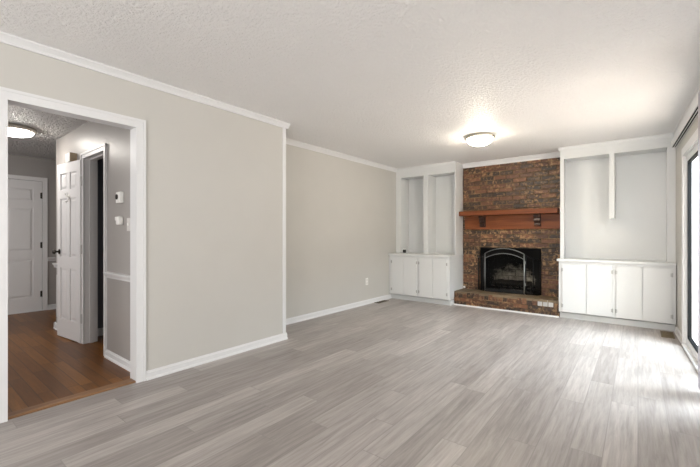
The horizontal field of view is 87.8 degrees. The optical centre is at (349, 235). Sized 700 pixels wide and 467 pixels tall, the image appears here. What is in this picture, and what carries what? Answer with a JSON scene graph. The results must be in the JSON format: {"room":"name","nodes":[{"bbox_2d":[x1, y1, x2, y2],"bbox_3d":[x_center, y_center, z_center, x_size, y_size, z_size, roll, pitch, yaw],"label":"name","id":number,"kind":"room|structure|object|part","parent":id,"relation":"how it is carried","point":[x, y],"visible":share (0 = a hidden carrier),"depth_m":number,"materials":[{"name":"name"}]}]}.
{"room":"living room","nodes":[
{"label":"living room","id":0,"kind":"room"},
{"bbox_2d":[8,154,55,304],"bbox_3d":[-5.641,-0.015,4.877,0.120,2.410,4.850,0,0,38],"label":"wall","id":1,"kind":"structure","parent":0,"point":[20,165],"depth_m":5.83,"materials":[{"name":"grey paint"}]},
{"bbox_2d":[8,179,42,313],"bbox_3d":[-5.165,0.164,5.411,0.053,2.020,0.919,0,0,38],"label":"door","id":2,"kind":"structure","parent":1,"relation":"in","point":[25,244],"depth_m":5.59,"materials":[{"name":"grey paint"}]},
{"bbox_3d":[-5.048,-0.628,5.568,0.036,0.181,0.283,0,0,38],"label":"raised panel","id":3,"kind":"part","parent":2,"relation":"part of","materials":[{"name":"grey paint"}]},
{"bbox_3d":[-5.048,-0.091,5.568,0.036,0.646,0.283,0,0,38],"label":"raised panel","id":4,"kind":"part","parent":2,"relation":"part of","materials":[{"name":"grey paint"}]},
{"bbox_3d":[-5.048,0.669,5.568,0.036,0.566,0.283,0,0,38],"label":"raised panel","id":5,"kind":"part","parent":2,"relation":"part of","materials":[{"name":"grey paint"}]},
{"bbox_2d":[8,310,42,314],"bbox_3d":[-5.194,1.182,5.430,0.135,0.012,0.922,0,0,38],"label":"trim","id":6,"kind":"structure","parent":1,"relation":"attached to","point":[34,310],"depth_m":5.59,"materials":[{"name":"white paint"}]},
{"bbox_2d":[8,174,47,309],"bbox_3d":[-5.145,0.139,5.392,0.019,2.098,1.042,0,0,38],"label":"trim","id":7,"kind":"structure","parent":1,"relation":"attached to","point":[44,180],"depth_m":5.77,"materials":[{"name":"grey paint"}]},
{"bbox_2d":[48,304,55,309],"bbox_3d":[-5.553,1.148,4.871,0.026,0.080,4.750,0,0,38],"label":"baseboard","id":8,"kind":"structure","parent":1,"relation":"attached to","point":[50,306],"depth_m":5.84,"materials":[{"name":"white paint"}]},
{"bbox_2d":[8,104,87,159],"bbox_3d":[-4.052,-1.245,3.659,4.304,0.050,5.010,0,0,38],"label":"ceiling","id":9,"kind":"structure","parent":0,"point":[50,127],"depth_m":4.20,"materials":[{"name":"white paint"}]},
{"bbox_2d":[8,123,36,137],"bbox_3d":[-3.771,-1.167,4.098,0.370,0.104,0.373,0,0,38],"label":"ceiling light","id":10,"kind":"object","parent":9,"relation":"attached to","point":[14,130],"visible":0.84,"depth_m":4.04,"materials":[{"name":"white glass"}]},
{"bbox_3d":[-3.770,-1.142,4.099,0.318,0.054,0.318,0,0,38],"label":"lamp shade","id":11,"kind":"part","parent":10,"relation":"part of","materials":[{"name":"white glass"}]},
{"bbox_2d":[8,378,135,419],"bbox_3d":[-2.007,1.183,2.670,0.101,0.009,0.772,0,0,38],"label":"trim","id":12,"kind":"structure","parent":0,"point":[28,410],"depth_m":2.62,"materials":[{"name":"brown wood"}]},
{"bbox_2d":[56,121,129,360],"bbox_3d":[-2.324,-0.015,4.433,2.554,2.410,1.430,0,0,38],"label":"wall","id":13,"kind":"structure","parent":0,"point":[89,135],"depth_m":3.45,"materials":[{"name":"grey paint"}]},
{"bbox_2d":[56,275,56,316],"bbox_3d":[-3.608,0.765,4.530,0.280,0.530,0.012,0,0,38],"label":"trim","id":14,"kind":"structure","parent":13,"relation":"attached to","point":[56,275],"depth_m":4.61,"materials":[{"name":"white paint"}]},
{"bbox_2d":[52,160,81,342],"bbox_3d":[-3.199,0.173,4.135,0.604,2.005,0.137,0,0,32],"label":"door","id":15,"kind":"structure","parent":13,"relation":"in","point":[69,178],"depth_m":4.13,"materials":[{"name":"grey paint"}]},
{"bbox_3d":[-3.421,0.191,4.234,0.062,0.062,0.069,0,0,32],"label":"knob","id":16,"kind":"part","parent":15,"relation":"part of","materials":[{"name":"brown metal"}]},
{"bbox_3d":[-3.301,-0.619,4.220,0.148,0.166,0.031,0,0,32],"label":"raised panel","id":17,"kind":"part","parent":15,"relation":"part of","materials":[{"name":"grey paint"}]},
{"bbox_3d":[-3.301,-0.089,4.220,0.148,0.646,0.031,0,0,32],"label":"raised panel","id":18,"kind":"part","parent":15,"relation":"part of","materials":[{"name":"grey paint"}]},
{"bbox_3d":[-3.301,0.671,4.220,0.148,0.566,0.031,0,0,32],"label":"raised panel","id":19,"kind":"part","parent":15,"relation":"part of","materials":[{"name":"grey paint"}]},
{"bbox_3d":[-3.092,-0.619,4.089,0.148,0.166,0.031,0,0,32],"label":"raised panel","id":20,"kind":"part","parent":15,"relation":"part of","materials":[{"name":"grey paint"}]},
{"bbox_3d":[-3.092,-0.089,4.089,0.148,0.646,0.031,0,0,32],"label":"raised panel","id":21,"kind":"part","parent":15,"relation":"part of","materials":[{"name":"grey paint"}]},
{"bbox_3d":[-3.092,0.671,4.089,0.148,0.566,0.031,0,0,32],"label":"raised panel","id":22,"kind":"part","parent":15,"relation":"part of","materials":[{"name":"grey paint"}]},
{"bbox_2d":[65,152,76,162],"bbox_3d":[-3.187,-0.882,4.160,0.160,0.105,0.070,0,0,38],"label":"door chime","id":23,"kind":"object","parent":13,"relation":"attached to","point":[69,157],"visible":0.77,"depth_m":4.11,"materials":[{"name":"white plastic"}]},
{"bbox_3d":[-3.125,-0.882,4.113,0.006,0.097,0.066,0,0,38],"label":"panel","id":24,"kind":"part","parent":23,"relation":"part of","materials":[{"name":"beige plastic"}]},
{"bbox_2d":[48,257,129,281],"bbox_3d":[-2.938,0.383,4.898,4.094,0.058,1.464,0,0,38],"label":"trim","id":25,"kind":"structure","parent":13,"relation":"attached to","point":[117,276],"depth_m":3.39,"materials":[{"name":"white paint"}]},
{"bbox_2d":[53,322,129,371],"bbox_3d":[-2.779,1.152,3.865,2.564,0.072,0.026,0,0,38],"label":"baseboard","id":26,"kind":"structure","parent":13,"relation":"attached to","point":[120,361],"depth_m":3.37,"materials":[{"name":"white paint"}]},
{"bbox_2d":[80,143,106,355],"bbox_3d":[-2.635,0.144,3.834,0.730,2.088,0.144,0,0,38],"label":"trim","id":27,"kind":"structure","parent":13,"relation":"attached to","point":[89,159],"depth_m":4.00,"materials":[{"name":"grey paint"}]},
{"bbox_2d":[115,216,122,224],"bbox_3d":[-2.126,-0.134,3.336,0.125,0.077,0.044,0,0,38],"label":"wall sensor","id":28,"kind":"object","parent":13,"relation":"attached to","point":[119,220],"visible":1,"depth_m":3.30,"materials":[{"name":"white plastic"}]},
{"bbox_2d":[115,192,123,202],"bbox_3d":[-2.107,-0.345,3.321,0.095,0.100,0.044,0,0,38],"label":"thermostat","id":29,"kind":"object","parent":13,"relation":"attached to","point":[119,196],"visible":1,"depth_m":3.30,"materials":[{"name":"white plastic"}]},
{"bbox_2d":[127,218,129,230],"bbox_3d":[-1.970,-0.096,3.231,0.070,0.115,0.016,0,0,38],"label":"light switch","id":30,"kind":"object","parent":13,"relation":"attached to","point":[128,219],"visible":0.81,"depth_m":3.23,"materials":[{"name":"grey plastic"}]},
{"bbox_2d":[98,159,102,327],"bbox_3d":[-2.205,-0.015,4.385,1.300,2.410,1.260,0,0,38],"label":"wall","id":31,"kind":"structure","parent":0,"point":[100,162],"depth_m":4.32,"materials":[{"name":"paint"}]},
{"bbox_2d":[98,328,102,335],"bbox_3d":[-2.236,1.144,4.345,1.100,0.088,1.160,0,0,38],"label":"baseboard","id":32,"kind":"structure","parent":31,"relation":"attached to","point":[100,330],"depth_m":4.30,"materials":[{"name":"white paint"}]},
{"bbox_2d":[0,42,282,370],"bbox_3d":[-2.690,-0.045,2.202,0.599,2.470,5.515,0,0,38],"label":"wall","id":33,"kind":"structure","parent":0,"point":[214,176],"depth_m":3.34,"materials":[{"name":"beige paint"}]},
{"bbox_2d":[0,86,145,422],"bbox_3d":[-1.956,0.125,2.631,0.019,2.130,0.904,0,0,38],"label":"trim","id":34,"kind":"structure","parent":33,"relation":"attached to","point":[6,94],"depth_m":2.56,"materials":[{"name":"white paint"}]},
{"bbox_2d":[0,31,289,128],"bbox_3d":[-2.394,-1.252,2.056,0.045,0.055,5.454,0,0,38],"label":"trim","id":35,"kind":"structure","parent":33,"relation":"attached to","point":[6,38],"depth_m":2.84,"materials":[{"name":"white paint"}]},
{"bbox_2d":[146,332,287,380],"bbox_3d":[-2.408,1.154,2.054,0.026,0.072,5.434,0,0,38],"label":"baseboard","id":36,"kind":"structure","parent":33,"relation":"attached to","point":[179,366],"depth_m":3.43,"materials":[{"name":"white paint"}]},
{"bbox_2d":[283,128,285,332],"bbox_3d":[-0.772,-0.018,4.179,0.055,2.415,0.047,0,0,38],"label":"trim","id":37,"kind":"structure","parent":33,"relation":"attached to","point":[284,129],"depth_m":4.16,"materials":[{"name":"white paint"}]},
{"bbox_2d":[286,144,395,318],"bbox_3d":[-0.016,-0.045,5.983,0.100,2.470,3.735,0,0,38],"label":"wall","id":38,"kind":"structure","parent":0,"point":[341,213],"depth_m":5.62,"materials":[{"name":"beige paint"}]},
{"bbox_2d":[286,294,391,324],"bbox_3d":[-0.169,1.151,5.688,0.026,0.078,3.068,0,0,38],"label":"baseboard","id":39,"kind":"structure","parent":38,"relation":"attached to","point":[308,316],"depth_m":5.58,"materials":[{"name":"white paint"}]},
{"bbox_2d":[286,138,396,171],"bbox_3d":[-0.103,-1.249,5.757,0.045,0.062,3.258,0,0,38],"label":"trim","id":40,"kind":"structure","parent":38,"relation":"attached to","point":[288,141],"depth_m":5.61,"materials":[{"name":"white paint"}]},
{"bbox_2d":[0,298,699,466],"bbox_3d":[-0.633,1.239,2.987,10.500,0.102,9.300,0,0,38],"label":"floor","id":41,"kind":"structure","parent":0,"point":[393,382],"depth_m":2.65,"materials":[{"name":"grey wood"}]},
{"bbox_2d":[389,255,462,305],"bbox_3d":[1.379,0.780,6.702,1.190,0.819,0.613,0,0,38],"label":"base cabinet","id":42,"kind":"object","parent":41,"relation":"on","point":[435,280],"visible":0.99,"depth_m":6.42,"materials":[{"name":"white paint"}]},
{"bbox_3d":[0.881,0.747,6.725,0.260,0.679,0.018,0,0,38],"label":"door","id":43,"kind":"part","parent":42,"relation":"part of","materials":[{"name":"white paint"}]},
{"bbox_3d":[1.088,0.747,6.561,0.261,0.679,0.018,0,0,38],"label":"door","id":44,"kind":"part","parent":42,"relation":"part of","materials":[{"name":"white paint"}]},
{"bbox_2d":[388,252,462,256],"bbox_3d":[1.383,0.354,6.695,1.207,0.032,0.618,0,0,38],"label":"countertop","id":45,"kind":"structure","parent":42,"relation":"on","point":[406,253],"depth_m":6.44,"materials":[{"name":"white paint"}]},
{"bbox_2d":[396,161,462,254],"bbox_3d":[1.460,-0.471,6.800,1.196,1.617,0.358,0,0,38],"label":"bookcase","id":46,"kind":"object","parent":45,"relation":"on","point":[429,198],"visible":0.94,"depth_m":6.79,"materials":[{"name":"white paint"}]},
{"bbox_3d":[1.044,-0.471,7.155,0.101,1.617,0.318,0,0,38],"label":"panel","id":47,"kind":"part","parent":46,"relation":"part of","materials":[{"name":"white paint"}]},
{"bbox_3d":[1.356,-1.256,6.668,1.196,0.045,0.021,0,0,38],"label":"cap moulding","id":48,"kind":"part","parent":46,"relation":"part of","materials":[{"name":"white paint"}]},
{"bbox_3d":[1.502,-1.113,6.781,1.070,0.020,0.300,0,0,38],"label":"panel","id":49,"kind":"part","parent":46,"relation":"part of","materials":[{"name":"white paint"}]},
{"bbox_3d":[1.566,-0.471,6.933,1.196,1.617,0.017,0,0,38],"label":"panel","id":50,"kind":"part","parent":46,"relation":"part of","materials":[{"name":"white paint"}]},
{"bbox_3d":[1.934,-0.471,6.451,0.020,1.617,0.318,0,0,38],"label":"panel","id":51,"kind":"part","parent":46,"relation":"part of","materials":[{"name":"white paint"}]},
{"bbox_3d":[1.324,0.747,6.375,0.260,0.679,0.018,0,0,38],"label":"door","id":52,"kind":"part","parent":42,"relation":"part of","materials":[{"name":"white paint"}]},
{"bbox_3d":[1.532,0.747,6.211,0.261,0.679,0.018,0,0,38],"label":"door","id":53,"kind":"part","parent":42,"relation":"part of","materials":[{"name":"white paint"}]},
{"bbox_2d":[454,304,558,317],"bbox_3d":[2.399,1.181,5.749,1.577,0.019,0.022,0,0,38],"label":"trim","id":54,"kind":"structure","parent":41,"relation":"on","point":[454,304],"depth_m":5.68,"materials":[{"name":"white paint"}]},
{"bbox_2d":[454,157,559,316],"bbox_3d":[2.715,-0.044,6.146,1.579,2.469,0.992,0,0,38],"label":"fireplace","id":55,"kind":"object","parent":41,"relation":"on","point":[532,184],"depth_m":6.08,"materials":[{"name":"brown brick"}]},
{"bbox_2d":[459,208,559,229],"bbox_3d":[2.582,-0.259,6.002,1.538,0.314,0.217,0,0,38],"label":"mantel shelf","id":56,"kind":"object","parent":55,"relation":"attached to","point":[536,218],"visible":0.93,"depth_m":5.96,"materials":[{"name":"red wood"}]},
{"bbox_3d":[2.576,-0.377,6.006,1.523,0.079,0.217,0,0,38],"label":"shelf","id":57,"kind":"part","parent":56,"relation":"part of","materials":[{"name":"red wood"}]},
{"bbox_2d":[478,248,540,294],"bbox_3d":[2.608,0.582,6.036,1.000,0.742,0.106,0,0,38],"label":"fire screen","id":58,"kind":"object","parent":55,"relation":"on","point":[484,254],"visible":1,"depth_m":5.99,"materials":[{"name":"grey metal"}]},
{"bbox_3d":[2.551,0.577,6.028,0.639,0.732,0.020,0,0,38],"label":"frame","id":59,"kind":"part","parent":58,"relation":"part of","materials":[{"name":"grey metal"}]},
{"bbox_3d":[2.551,0.924,6.028,0.620,0.058,0.020,0,0,38],"label":"rail","id":60,"kind":"part","parent":58,"relation":"part of","materials":[{"name":"black metal"}]},
{"bbox_2d":[462,152,559,168],"bbox_3d":[2.647,-1.242,6.057,1.585,0.075,0.055,0,0,38],"label":"trim","id":61,"kind":"structure","parent":55,"relation":"attached to","point":[555,154],"depth_m":6.02,"materials":[{"name":"white paint"}]},
{"bbox_2d":[493,280,528,287],"bbox_3d":[2.744,0.828,6.226,0.588,0.087,0.095,0,0,38],"label":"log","id":62,"kind":"object","parent":55,"relation":"on","point":[504,283],"visible":0.88,"depth_m":6.20,"materials":[{"name":"wood"}]},
{"bbox_3d":[2.813,0.887,6.279,0.680,0.145,0.340,0,0,38],"label":"fire grate","id":63,"kind":"part","parent":55,"relation":"part of","materials":[{"name":"black metal"}]},
{"bbox_2d":[498,279,531,286],"bbox_3d":[2.845,0.822,6.292,0.559,0.099,0.107,0,0,38],"label":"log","id":64,"kind":"object","parent":55,"relation":"on","point":[529,282],"visible":0.35,"depth_m":6.26,"materials":[{"name":"wood"}]},
{"bbox_2d":[559,261,675,330],"bbox_3d":[3.629,0.780,5.011,1.259,0.819,0.473,0,0,38],"label":"base cabinet","id":65,"kind":"object","parent":41,"relation":"on","point":[637,295],"visible":0.99,"depth_m":4.79,"materials":[{"name":"white paint"}]},
{"bbox_3d":[3.146,0.747,5.112,0.290,0.679,0.018,0,0,38],"label":"door","id":66,"kind":"part","parent":65,"relation":"part of","materials":[{"name":"white paint"}]},
{"bbox_3d":[3.375,0.747,4.930,0.288,0.679,0.018,0,0,38],"label":"door","id":67,"kind":"part","parent":65,"relation":"part of","materials":[{"name":"white paint"}]},
{"bbox_2d":[557,257,676,265],"bbox_3d":[3.619,0.354,5.016,1.287,0.032,0.478,0,0,38],"label":"countertop","id":68,"kind":"structure","parent":65,"relation":"on","point":[594,260],"depth_m":4.88,"materials":[{"name":"white paint"}]},
{"bbox_2d":[558,133,675,261],"bbox_3d":[3.658,-0.471,5.062,1.283,1.617,0.358,0,0,38],"label":"bookcase","id":69,"kind":"object","parent":68,"relation":"on","point":[618,197],"visible":0.88,"depth_m":5.09,"materials":[{"name":"white paint"}]},
{"bbox_3d":[3.192,-0.471,5.456,0.020,1.617,0.318,0,0,38],"label":"panel","id":70,"kind":"part","parent":69,"relation":"part of","materials":[{"name":"white paint"}]},
{"bbox_3d":[3.661,-1.125,5.073,1.130,0.020,0.300,0,0,38],"label":"panel","id":71,"kind":"part","parent":69,"relation":"part of","materials":[{"name":"white paint"}]},
{"bbox_3d":[3.639,-1.256,5.039,1.283,0.045,0.300,0,0,38],"label":"cap moulding","id":72,"kind":"part","parent":69,"relation":"part of","materials":[{"name":"white paint"}]},
{"bbox_3d":[4.144,-0.471,4.703,0.075,1.617,0.318,0,0,38],"label":"panel","id":73,"kind":"part","parent":69,"relation":"part of","materials":[{"name":"white paint"}]},
{"bbox_3d":[3.626,0.747,4.732,0.271,0.679,0.018,0,0,38],"label":"door","id":74,"kind":"part","parent":65,"relation":"part of","materials":[{"name":"white paint"}]},
{"bbox_3d":[3.846,0.747,4.558,0.281,0.679,0.018,0,0,38],"label":"door","id":75,"kind":"part","parent":65,"relation":"part of","materials":[{"name":"white paint"}]},
{"bbox_2d":[660,331,674,338],"bbox_3d":[3.796,1.187,4.354,0.120,0.006,0.340,0,0,38],"label":"floor vent","id":76,"kind":"object","parent":41,"relation":"in","point":[666,334],"visible":1,"depth_m":4.34,"materials":[{"name":"brown metal"}]},
{"bbox_2d":[0,0,699,168],"bbox_3d":[1.001,-1.330,1.950,6.650,0.100,9.700,0,0,38],"label":"ceiling","id":77,"kind":"structure","parent":0,"point":[397,84],"depth_m":2.67,"materials":[{"name":"white paint"}]},
{"bbox_2d":[465,132,494,145],"bbox_3d":[1.673,-1.217,4.693,0.364,0.124,0.367,0,0,38],"label":"ceiling light","id":78,"kind":"object","parent":77,"relation":"attached to","point":[483,138],"visible":1,"depth_m":4.58,"materials":[{"name":"white glass"}]},
{"bbox_3d":[1.674,-1.198,4.694,0.313,0.086,0.313,0,0,38],"label":"lamp shade","id":79,"kind":"part","parent":78,"relation":"part of","materials":[{"name":"white glass"}]},
{"bbox_2d":[675,116,697,331],"bbox_3d":[3.305,-0.045,3.414,0.110,2.470,3.650,0,0,36],"label":"wall","id":80,"kind":"structure","parent":0,"point":[694,126],"depth_m":4.28,"materials":[{"name":"beige paint"}]},
{"bbox_2d":[674,326,680,342],"bbox_3d":[3.087,1.153,3.233,0.026,0.075,3.100,0,0,36],"label":"baseboard","id":81,"kind":"structure","parent":80,"relation":"attached to","point":[677,332],"depth_m":4.26,"materials":[{"name":"white paint"}]},
{"bbox_2d":[671,90,699,389],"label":"door","id":82,"kind":"structure","parent":80,"relation":"in","point":[689,152],"depth_m":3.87,"materials":[{"name":"white paint"}]},
{"bbox_3d":[3.047,1.179,3.076,0.155,0.022,2.016,0,0,36],"label":"sill","id":83,"kind":"part","parent":82,"relation":"part of","materials":[{"name":"white paint"}]},
{"bbox_3d":[3.322,0.160,3.481,0.038,2.012,1.038,0,0,36],"label":"sash","id":84,"kind":"part","parent":82,"relation":"part of","materials":[{"name":"white paint"}]},
{"bbox_2d":[673,83,699,135],"bbox_3d":[3.100,-1.245,3.254,0.030,0.070,3.150,0,0,36],"label":"trim","id":85,"kind":"structure","parent":80,"relation":"attached to","point":[695,94],"depth_m":3.60,"materials":[{"name":"white paint"}]}
]}

